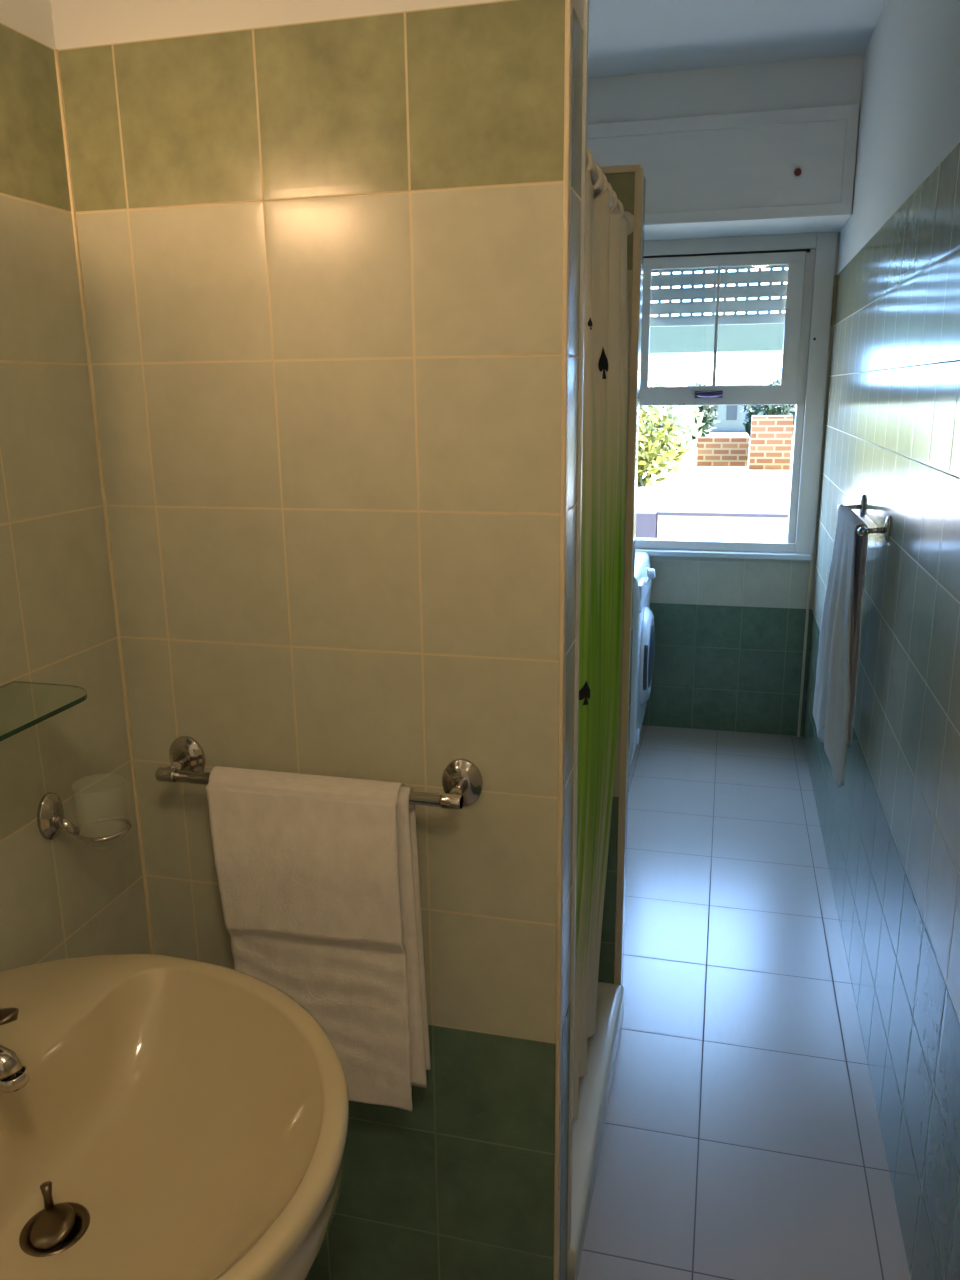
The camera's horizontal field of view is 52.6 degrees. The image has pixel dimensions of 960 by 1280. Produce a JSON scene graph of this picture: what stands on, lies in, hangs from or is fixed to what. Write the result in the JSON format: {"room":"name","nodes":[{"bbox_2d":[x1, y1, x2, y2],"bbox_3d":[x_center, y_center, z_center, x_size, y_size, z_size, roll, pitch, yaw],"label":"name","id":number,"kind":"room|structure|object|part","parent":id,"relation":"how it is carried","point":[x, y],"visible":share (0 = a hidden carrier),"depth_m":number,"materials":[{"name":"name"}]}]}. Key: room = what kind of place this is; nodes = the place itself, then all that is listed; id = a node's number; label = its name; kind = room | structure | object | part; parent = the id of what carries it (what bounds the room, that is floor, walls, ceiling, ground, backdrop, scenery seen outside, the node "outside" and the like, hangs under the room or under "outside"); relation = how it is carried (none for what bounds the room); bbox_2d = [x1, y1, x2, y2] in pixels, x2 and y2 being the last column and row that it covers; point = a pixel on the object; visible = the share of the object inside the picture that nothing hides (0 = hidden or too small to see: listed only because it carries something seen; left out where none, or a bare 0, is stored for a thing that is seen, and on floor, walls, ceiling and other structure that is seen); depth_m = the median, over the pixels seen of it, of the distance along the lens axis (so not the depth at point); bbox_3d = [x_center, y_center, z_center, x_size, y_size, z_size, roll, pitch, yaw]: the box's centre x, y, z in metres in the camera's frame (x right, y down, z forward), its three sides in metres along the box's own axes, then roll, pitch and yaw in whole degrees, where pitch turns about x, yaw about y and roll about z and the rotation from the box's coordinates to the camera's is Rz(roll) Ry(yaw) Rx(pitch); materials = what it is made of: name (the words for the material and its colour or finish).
{"room":"bathroom","nodes":[
{"label":"bathroom","id":0,"kind":"room"},
{"bbox_2d":[0,0,150,971],"bbox_3d":[-0.548,-0.226,1.762,0.150,2.690,6.050,3,15,14],"label":"wall","id":1,"kind":"structure","parent":0,"point":[66,896],"depth_m":1.31,"materials":[{"name":"tile"}]},
{"bbox_2d":[0,681,86,740],"bbox_3d":[-0.617,0.144,0.969,0.133,0.028,0.606,3,15,14],"label":"glass shelf","id":2,"kind":"object","parent":1,"relation":"attached to","point":[23,705],"visible":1,"depth_m":1.18,"materials":[{"name":"clear glass"}]},
{"bbox_2d":[37,792,131,841],"bbox_3d":[-0.542,0.242,1.352,0.103,0.068,0.087,3,15,14],"label":"holder","id":3,"kind":"object","parent":1,"relation":"attached to","point":[51,819],"visible":1,"depth_m":1.33,"materials":[{"name":"silver metal"}]},
{"bbox_3d":[-0.590,0.245,1.345,0.014,0.068,0.048,3,15,14],"label":"wall plate","id":4,"kind":"part","parent":3,"relation":"part of","materials":[{"name":"silver metal"}]},
{"bbox_3d":[-0.574,0.256,1.344,0.034,0.033,0.022,3,15,14],"label":"arm","id":5,"kind":"part","parent":3,"relation":"part of","materials":[{"name":"silver metal"}]},
{"bbox_2d":[54,49,154,953],"bbox_3d":[-0.548,0.190,1.529,0.004,2.000,0.004,3,15,14],"label":"trim","id":6,"kind":"structure","parent":1,"relation":"attached to","point":[56,52],"depth_m":1.42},
{"bbox_2d":[50,0,583,1279],"bbox_3d":[-0.207,-0.143,1.423,0.683,2.690,0.125,3,15,14],"label":"wall","id":7,"kind":"structure","parent":0,"point":[321,241],"depth_m":1.33,"materials":[{"name":"tile"}]},
{"bbox_2d":[156,736,482,809],"bbox_3d":[-0.247,0.202,1.419,0.501,0.072,0.069,3,15,14],"label":"towel bar","id":8,"kind":"object","parent":7,"relation":"attached to","point":[462,781],"visible":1,"depth_m":1.39,"materials":[{"name":"silver metal"}]},
{"bbox_3d":[-0.454,0.184,1.497,0.060,0.072,0.014,3,15,14],"label":"wall plate","id":9,"kind":"part","parent":8,"relation":"part of","materials":[{"name":"silver metal"}]},
{"bbox_2d":[206,766,430,1110],"bbox_3d":[-0.236,0.447,1.448,0.314,0.519,0.054,3,15,14],"label":"bath towel","id":10,"kind":"object","parent":8,"relation":"hanging from","point":[318,875],"visible":0.9,"depth_m":1.41,"materials":[{"name":"white fabric"}]},
{"bbox_3d":[-0.026,0.206,1.392,0.060,0.072,0.014,3,15,14],"label":"wall plate","id":11,"kind":"part","parent":8,"relation":"part of","materials":[{"name":"silver metal"}]},
{"bbox_2d":[554,0,572,1279],"bbox_3d":[0.111,-0.112,1.286,0.007,2.690,0.019,3,15,14],"label":"trim","id":12,"kind":"structure","parent":7,"relation":"attached to","point":[568,3],"depth_m":1.29,"materials":[{"name":"silver plastic"}]},
{"bbox_2d":[567,0,588,1250],"bbox_3d":[0.141,-0.186,1.391,0.007,2.600,0.012,3,15,14],"label":"trim","id":13,"kind":"structure","parent":7,"relation":"attached to","point":[586,2],"depth_m":1.41,"materials":[{"name":"metal"}]},
{"bbox_2d":[586,157,635,234],"bbox_3d":[0.203,-0.774,1.655,0.048,0.048,0.816,3,15,14],"label":"curtain rod","id":14,"kind":"object","parent":7,"relation":"attached to","point":[627,216],"visible":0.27,"depth_m":1.84,"materials":[{"name":"grey metal"}]},
{"bbox_2d":[573,148,627,1119],"bbox_3d":[0.192,0.094,1.822,0.093,1.793,0.683,3,15,15],"label":"shower curtain","id":15,"kind":"object","parent":14,"relation":"hanging from","point":[605,377],"visible":0.56,"depth_m":1.77,"materials":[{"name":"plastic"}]},
{"bbox_2d":[579,681,589,704],"bbox_3d":[0.172,0.087,1.602,0.027,0.042,0.003,-7,16,-24],"label":"print","id":16,"kind":"object","parent":15,"relation":"attached to","point":[584,690],"depth_m":1.60},
{"bbox_2d":[588,318,591,329],"bbox_3d":[0.168,-0.483,1.479,0.011,0.019,0.001,-13,19,-40],"label":"print","id":17,"kind":"object","parent":15,"relation":"attached to","point":[589,319],"depth_m":1.48},
{"bbox_2d":[598,348,607,378],"bbox_3d":[0.207,-0.467,1.632,0.026,0.054,0.004,-12,18,-36],"label":"print","id":18,"kind":"object","parent":15,"relation":"attached to","point":[602,352],"depth_m":1.63},
{"bbox_2d":[596,172,645,984],"bbox_3d":[0.027,-0.038,2.391,0.683,2.000,0.120,3,15,14],"label":"wall","id":19,"kind":"structure","parent":0,"point":[623,184],"depth_m":2.33,"materials":[{"name":"paint"}]},
{"bbox_2d":[600,164,643,984],"bbox_3d":[0.032,-0.027,2.334,0.655,2.006,0.019,3,15,14],"label":"trim","id":20,"kind":"structure","parent":19,"relation":"attached to","point":[639,171],"depth_m":2.19,"materials":[{"name":"beige wood"}]},
{"bbox_2d":[636,470,790,526],"bbox_3d":[3.152,-1.486,12.442,60.000,0.060,16.380,3,15,14],"label":"yard","id":21,"kind":"structure","parent":0,"point":[693,489],"depth_m":16.11,"materials":[{"name":"white concrete"}]},
{"bbox_2d":[636,509,657,537],"bbox_3d":[0.769,-0.544,7.117,1.025,0.815,0.200,3,15,14],"label":"gate pillar","id":22,"kind":"structure","parent":21,"relation":"on","point":[646,520],"depth_m":6.84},
{"bbox_2d":[637,407,690,486],"bbox_3d":[2.664,-3.428,17.099,2.071,1.538,1.742,3,15,14],"label":"flowering bush","id":23,"kind":"object","parent":21,"relation":"on","point":[654,447],"visible":0.38,"depth_m":16.74,"materials":[{"name":"green plant"}]},
{"bbox_2d":[649,323,783,353],"bbox_3d":[1.980,-1.412,7.716,5.200,2.170,0.140,3,15,14],"label":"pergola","id":24,"kind":"object","parent":21,"relation":"on","point":[742,337],"visible":0.03,"depth_m":7.45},
{"bbox_2d":[657,509,788,540],"bbox_3d":[3.059,-0.430,6.550,3.690,0.822,0.200,3,15,14],"label":"wall","id":25,"kind":"structure","parent":21,"relation":"on","point":[753,525],"depth_m":6.73,"materials":[{"name":"white paint"}]},
{"bbox_2d":[587,54,863,736],"bbox_3d":[0.817,-0.859,4.167,1.280,2.690,0.560,3,15,14],"label":"wall","id":26,"kind":"structure","parent":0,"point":[729,633],"depth_m":4.39,"materials":[{"name":"tile"}]},
{"bbox_2d":[650,265,787,326],"bbox_3d":[1.009,-1.621,4.143,0.758,0.528,0.016,3,15,14],"label":"roller shutter","id":27,"kind":"object","parent":26,"relation":"attached to","point":[692,279],"visible":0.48,"depth_m":4.17,"materials":[{"name":"grey plastic"}]},
{"bbox_2d":[587,104,859,240],"bbox_3d":[0.784,-1.807,3.837,1.276,0.365,0.430,3,15,14],"label":"box","id":28,"kind":"object","parent":26,"relation":"attached to","point":[785,171],"visible":0.73,"depth_m":3.60,"materials":[{"name":"white paint"}]},
{"bbox_3d":[0.786,-1.637,3.881,1.276,0.014,0.428,3,15,14],"label":"board","id":29,"kind":"part","parent":28,"relation":"part of","materials":[{"name":"beige paint"}]},
{"bbox_2d":[635,232,837,560],"bbox_3d":[1.011,-1.033,4.232,0.928,1.337,0.158,3,15,14],"label":"window","id":30,"kind":"structure","parent":26,"relation":"attached to","point":[810,258],"depth_m":4.10,"materials":[{"name":"beige paint"}]},
{"bbox_3d":[0.983,-1.056,4.172,0.118,0.030,0.042,3,15,14],"label":"pull handle","id":31,"kind":"part","parent":30,"relation":"part of","materials":[{"name":"plastic"}]},
{"bbox_3d":[0.992,-1.315,4.143,0.717,0.609,0.037,3,15,14],"label":"sash","id":32,"kind":"part","parent":30,"relation":"part of","materials":[{"name":"beige paint"}]},
{"bbox_3d":[1.014,-0.398,4.398,0.918,0.024,0.155,3,15,14],"label":"sill","id":33,"kind":"part","parent":30,"relation":"part of","materials":[{"name":"stone"}]},
{"bbox_2d":[665,408,793,470],"bbox_3d":[13.592,-11.875,52.511,120.000,0.040,69.000,3,15,14],"label":"lawn","id":34,"kind":"structure","parent":0,"point":[689,460],"depth_m":22.74,"materials":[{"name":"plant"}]},
{"bbox_2d":[639,382,705,452],"bbox_3d":[3.725,-5.141,23.252,3.270,2.015,2.577,3,15,14],"label":"tree","id":35,"kind":"object","parent":34,"relation":"on","point":[683,418],"visible":0.18,"depth_m":22.75,"materials":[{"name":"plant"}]},
{"bbox_2d":[687,381,720,446],"bbox_3d":[6.527,-6.598,28.576,1.154,2.003,1.436,3,15,14],"label":"tree","id":36,"kind":"object","parent":34,"relation":"on","point":[709,413],"visible":0.35,"depth_m":28.18,"materials":[{"name":"green plant"}]},
{"bbox_2d":[697,437,748,466],"bbox_3d":[5.385,-4.166,21.542,1.100,0.640,0.300,3,15,14],"label":"brick wall","id":37,"kind":"structure","parent":34,"relation":"on","point":[711,451],"depth_m":21.40,"materials":[{"name":"orange brick"}]},
{"bbox_2d":[687,384,768,431],"bbox_3d":[10.933,-9.316,38.951,5.100,1.800,3.400,3,15,14],"label":"outbuilding","id":38,"kind":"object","parent":34,"relation":"on","point":[731,417],"visible":0.23,"depth_m":37.82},
{"bbox_2d":[741,378,795,437],"bbox_3d":[8.813,-6.795,28.948,2.102,2.024,2.621,3,15,14],"label":"round tree","id":39,"kind":"object","parent":34,"relation":"on","point":[751,410],"visible":0.27,"depth_m":28.39,"materials":[{"name":"green plant"}]},
{"bbox_2d":[749,415,793,469],"bbox_3d":[6.173,-4.192,20.638,0.820,1.120,0.800,3,15,14],"label":"brick pier","id":40,"kind":"object","parent":34,"relation":"on","point":[771,435],"visible":0.93,"depth_m":20.26,"materials":[{"name":"orange brick"}]},
{"bbox_2d":[588,0,885,78],"bbox_3d":[0.129,-1.552,1.242,1.580,0.120,6.050,3,15,14],"label":"ceiling","id":41,"kind":"structure","parent":0,"point":[626,37],"depth_m":3.19,"materials":[{"name":"paint"}]},
{"bbox_2d":[578,725,910,1279],"bbox_3d":[0.161,1.160,1.937,1.580,0.100,6.050,3,15,14],"label":"floor","id":42,"kind":"structure","parent":0,"point":[742,1139],"depth_m":2.35,"materials":[{"name":"tile"}]},
{"bbox_2d":[0,954,348,1279],"bbox_3d":[-0.409,0.899,1.070,0.561,0.846,0.622,3,15,14],"label":"washbasin","id":43,"kind":"object","parent":42,"relation":"on","point":[174,1118],"visible":0.99,"depth_m":1.08,"materials":[{"name":"ceramic"}]},
{"bbox_2d":[0,1007,29,1092],"bbox_3d":[-0.535,0.425,0.980,0.189,0.122,0.054,3,15,14],"label":"mixer tap","id":44,"kind":"object","parent":43,"relation":"on","point":[14,1076],"visible":1,"depth_m":0.95,"materials":[{"name":"silver metal"}]},
{"bbox_3d":[-0.530,0.382,0.972,0.147,0.035,0.032,2,15,10],"label":"lever","id":45,"kind":"part","parent":44,"relation":"part of","materials":[{"name":"silver metal"}]},
{"bbox_3d":[-0.524,0.425,0.975,0.164,0.062,0.032,3,15,15],"label":"spout","id":46,"kind":"part","parent":44,"relation":"part of","materials":[{"name":"silver metal"}]},
{"bbox_3d":[-0.451,0.581,1.014,0.014,0.030,0.014,3,15,14],"label":"plug stem","id":47,"kind":"part","parent":43,"relation":"part of","materials":[{"name":"silver metal"}]},
{"bbox_2d":[567,982,623,1279],"bbox_3d":[-0.068,1.001,2.186,0.696,0.090,0.814,3,15,14],"label":"shower tray","id":48,"kind":"object","parent":42,"relation":"on","point":[602,1047],"visible":0.19,"depth_m":2.06,"materials":[{"name":"white ceramic"}]},
{"bbox_2d":[629,552,654,766],"bbox_3d":[0.470,0.070,4.275,0.586,0.845,0.590,3,15,14],"label":"washing machine","id":49,"kind":"object","parent":42,"relation":"on","point":[643,650],"visible":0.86,"depth_m":4.03,"materials":[{"name":"white metal"}]},
{"bbox_3d":[0.656,-0.204,3.953,0.018,0.070,0.170,3,15,14],"label":"detergent drawer","id":50,"kind":"part","parent":49,"relation":"part of","materials":[{"name":"white plastic"}]},
{"bbox_3d":[0.686,0.116,4.034,0.020,0.197,0.043,3,15,14],"label":"door handle","id":51,"kind":"part","parent":49,"relation":"part of","materials":[{"name":"grey plastic"}]},
{"bbox_3d":[0.724,0.070,4.209,0.034,0.430,0.430,3,15,14],"label":"door","id":52,"kind":"part","parent":49,"relation":"part of","materials":[{"name":"white plastic"}]},
{"bbox_3d":[0.745,0.072,4.204,0.018,0.282,0.282,3,15,14],"label":"door glass","id":53,"kind":"part","parent":49,"relation":"part of","materials":[{"name":"clear glass"}]},
{"bbox_2d":[802,0,959,1279],"bbox_3d":[0.839,-0.155,1.419,0.150,2.690,6.050,3,15,14],"label":"wall","id":54,"kind":"structure","parent":0,"point":[891,832],"depth_m":2.12,"materials":[{"name":"tile"}]},
{"bbox_2d":[837,494,890,542],"bbox_3d":[1.031,-0.335,2.628,0.072,0.068,0.540,3,15,14],"label":"towel rail","id":55,"kind":"object","parent":54,"relation":"attached to","point":[862,531],"visible":0.83,"depth_m":2.39,"materials":[{"name":"silver metal"}]},
{"bbox_2d":[813,506,867,786],"bbox_3d":[1.004,0.008,2.726,0.075,0.730,0.436,3,15,14],"label":"hand towel","id":56,"kind":"object","parent":55,"relation":"hanging from","point":[840,630],"visible":0.98,"depth_m":2.62,"materials":[{"name":"white fabric"}]},
{"bbox_3d":[1.122,-0.394,2.855,0.010,0.068,0.040,3,15,14],"label":"wall plate","id":57,"kind":"part","parent":55,"relation":"part of","materials":[{"name":"silver metal"}]},
{"bbox_3d":[1.000,-0.273,2.386,0.010,0.068,0.040,3,15,14],"label":"wall plate","id":58,"kind":"part","parent":55,"relation":"part of","materials":[{"name":"silver metal"}]}
]}

